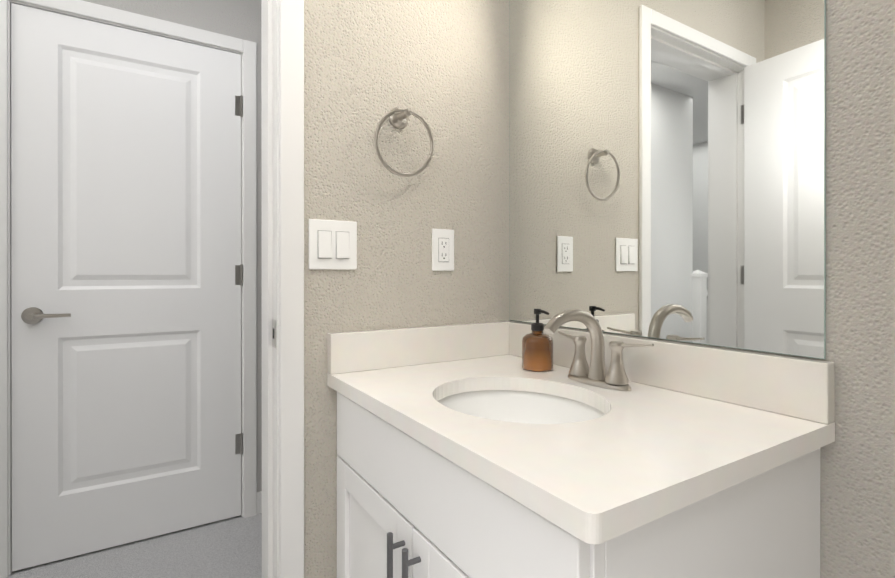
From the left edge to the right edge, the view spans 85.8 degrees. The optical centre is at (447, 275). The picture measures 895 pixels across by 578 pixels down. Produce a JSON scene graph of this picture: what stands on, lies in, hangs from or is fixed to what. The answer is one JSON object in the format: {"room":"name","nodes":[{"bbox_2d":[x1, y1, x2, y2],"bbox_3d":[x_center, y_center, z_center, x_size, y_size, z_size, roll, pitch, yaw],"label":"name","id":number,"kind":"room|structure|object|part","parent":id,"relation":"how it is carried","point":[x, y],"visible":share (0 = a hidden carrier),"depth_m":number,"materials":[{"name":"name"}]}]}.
{"room":"bathroom","nodes":[
{"label":"bathroom","id":0,"kind":"room"},
{"bbox_2d":[7,513,261,577],"bbox_3d":[-1.518,1.155,1.948,3.650,0.109,2.450,0,0,-32],"label":"floor","id":1,"kind":"structure","parent":0,"point":[231,547],"depth_m":1.87,"materials":[{"name":"grey carpet"}]},
{"bbox_2d":[82,0,261,491],"bbox_3d":[-1.393,-0.176,2.002,3.720,2.650,0.170,0,0,-32],"label":"wall","id":2,"kind":"structure","parent":0,"point":[240,19],"depth_m":2.18,"materials":[{"name":"grey paint"}]},
{"bbox_2d":[11,3,242,570],"bbox_3d":[-1.260,0.045,1.971,0.793,2.091,0.096,0,0,-32],"label":"door leaf","id":3,"kind":"structure","parent":2,"relation":"in","point":[126,238],"depth_m":1.95,"materials":[{"name":"white paint"}]},
{"bbox_3d":[-1.499,0.151,1.800,0.150,0.064,0.060,0,0,-32],"label":"hall door lever handle","id":4,"kind":"part","parent":3,"relation":"part of","materials":[{"name":"silver metal"}]},
{"bbox_3d":[-0.941,-0.001,2.179,0.032,1.628,0.012,0,0,-32],"label":"hall door hinges","id":5,"kind":"part","parent":3,"relation":"part of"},
{"bbox_2d":[0,0,256,577],"bbox_3d":[-1.311,0.018,2.045,0.915,2.171,0.185,0,0,-32],"label":"door frame","id":6,"kind":"structure","parent":2,"relation":"attached to","point":[247,48],"depth_m":2.01,"materials":[{"name":"white paint"}]},
{"bbox_2d":[257,491,261,513],"bbox_3d":[-0.396,1.049,2.521,1.140,0.100,0.012,0,0,-32],"label":"baseboard","id":7,"kind":"structure","parent":2,"relation":"attached to","point":[259,502],"depth_m":2.21,"materials":[{"name":"white paint"}]},
{"bbox_2d":[304,0,509,577],"bbox_3d":[-1.640,-0.174,0.466,4.570,2.650,0.170,0,0,-32],"label":"wall","id":8,"kind":"structure","parent":0,"point":[440,68],"depth_m":1.31,"materials":[{"name":"beige paint"}]},
{"bbox_2d":[261,0,303,577],"bbox_3d":[-0.760,0.035,1.011,0.864,2.141,0.189,0,0,-32],"label":"door frame","id":9,"kind":"structure","parent":8,"relation":"attached to","point":[291,288],"depth_m":1.15,"materials":[{"name":"white paint"}]},
{"bbox_2d":[272,319,275,347],"bbox_3d":[-0.419,0.140,1.162,0.002,0.066,0.048,0,0,-32],"label":"plate","id":10,"kind":"object","parent":9,"relation":"attached to","point":[274,339],"visible":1,"depth_m":1.15,"materials":[{"name":"silver metal"}]},
{"bbox_2d":[309,219,356,269],"bbox_3d":[-0.285,-0.076,1.208,0.124,0.124,0.012,0,0,-32],"label":"light switch","id":11,"kind":"object","parent":8,"relation":"attached to","point":[332,244],"visible":1,"depth_m":1.21,"materials":[{"name":"white plastic"}]},
{"bbox_2d":[374,108,433,176],"bbox_3d":[-0.118,-0.357,1.281,0.174,0.191,0.065,0,0,-32],"label":"towel ring","id":12,"kind":"object","parent":8,"relation":"attached to","point":[397,117],"visible":1,"depth_m":1.28,"materials":[{"name":"silver metal"}]},
{"bbox_3d":[-0.118,-0.425,1.281,0.054,0.054,0.065,0,0,-32],"label":"post","id":13,"kind":"part","parent":12,"relation":"part of","materials":[{"name":"silver metal"}]},
{"bbox_2d":[432,229,453,270],"bbox_3d":[-0.012,-0.072,1.381,0.074,0.120,0.008,0,0,-32],"label":"electrical outlet","id":14,"kind":"object","parent":8,"relation":"attached to","point":[442,249],"visible":1,"depth_m":1.38,"materials":[{"name":"white plastic"}]},
{"bbox_2d":[509,0,894,577],"bbox_3d":[0.957,-0.174,0.460,0.176,2.650,2.600,0,0,-32],"label":"wall","id":15,"kind":"structure","parent":0,"point":[667,169],"depth_m":0.94,"materials":[{"name":"grey"}]},
{"bbox_3d":[0.188,1.159,0.009,1.620,0.105,2.650,0,0,-32],"label":"floor","id":16,"kind":"structure","parent":0,"visible":0},
{"bbox_2d":[327,321,834,577],"bbox_3d":[0.160,0.625,0.996,0.615,0.961,0.844,0,0,-32],"label":"bathroom vanity","id":17,"kind":"object","parent":16,"relation":"on","point":[474,450],"visible":1,"depth_m":0.78,"materials":[{"name":"white paint"}]},
{"bbox_3d":[-0.157,0.718,1.004,0.019,0.563,0.386,0,0,-32],"label":"door","id":18,"kind":"part","parent":17,"relation":"part of","materials":[{"name":"white paint"}]},
{"bbox_3d":[-0.091,0.532,0.849,0.033,0.160,0.011,0,0,-32],"label":"pull handle","id":19,"kind":"part","parent":17,"relation":"part of","materials":[{"name":"grey metal"}]},
{"bbox_3d":[-0.060,0.532,0.800,0.033,0.160,0.011,0,0,-32],"label":"pull handle","id":20,"kind":"part","parent":17,"relation":"part of","materials":[{"name":"grey metal"}]},
{"bbox_2d":[327,321,513,374],"bbox_3d":[-0.045,0.194,1.348,0.586,0.100,0.028,0,0,-32],"label":"backsplash","id":21,"kind":"structure","parent":17,"relation":"on","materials":[{"name":"stone"}]},
{"bbox_3d":[0.047,0.718,0.678,0.019,0.563,0.376,0,0,-32],"label":"door","id":22,"kind":"part","parent":17,"relation":"part of","materials":[{"name":"white paint"}]},
{"bbox_3d":[-0.056,0.355,0.843,0.019,0.150,0.766,0,0,-32],"label":"drawer","id":23,"kind":"part","parent":17,"relation":"part of","materials":[{"name":"white paint"}]},
{"bbox_2d":[437,390,605,423],"bbox_3d":[0.141,0.347,0.976,0.382,0.140,0.432,0,0,-32],"label":"sink","id":24,"kind":"object","parent":17,"relation":"in","point":[517,406],"depth_m":1.13,"materials":[{"name":"white ceramic"}]},
{"bbox_2d":[522,308,552,371],"bbox_3d":[0.234,0.165,1.252,0.081,0.157,0.081,0,0,-32],"label":"soap dispenser","id":25,"kind":"object","parent":17,"relation":"on","point":[537,349],"visible":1,"depth_m":1.22,"materials":[{"name":"orange glass"}]},
{"bbox_2d":[522,331,552,371],"bbox_3d":[0.234,0.193,1.252,0.081,0.100,0.081,0,0,-32],"label":"bottle","id":26,"kind":"object","parent":25,"relation":"attached to","point":[537,346],"depth_m":1.22,"materials":[{"name":"orange glass"}]},
{"bbox_2d":[544,309,653,390],"bbox_3d":[0.284,0.159,1.054,0.189,0.170,0.265,0,0,-32],"label":"faucet","id":27,"kind":"object","parent":17,"relation":"on","point":[597,374],"visible":1,"depth_m":1.06,"materials":[{"name":"silver metal"}]},
{"bbox_3d":[0.297,0.185,1.155,0.050,0.092,0.106,0,0,-32],"label":"handle","id":28,"kind":"part","parent":27,"relation":"part of","materials":[{"name":"silver metal"}]},
{"bbox_3d":[0.281,0.153,1.051,0.180,0.158,0.043,0,0,-32],"label":"spout","id":29,"kind":"part","parent":27,"relation":"part of","materials":[{"name":"silver metal"}]},
{"bbox_3d":[0.381,0.186,1.020,0.050,0.092,0.106,0,0,-32],"label":"handle","id":30,"kind":"part","parent":27,"relation":"part of","materials":[{"name":"silver metal"}]},
{"bbox_2d":[509,322,834,423],"bbox_3d":[0.416,0.194,1.139,0.028,0.100,0.815,0,0,-32],"label":"backsplash","id":31,"kind":"structure","parent":17,"relation":"on","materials":[{"name":"stone"}]}
]}

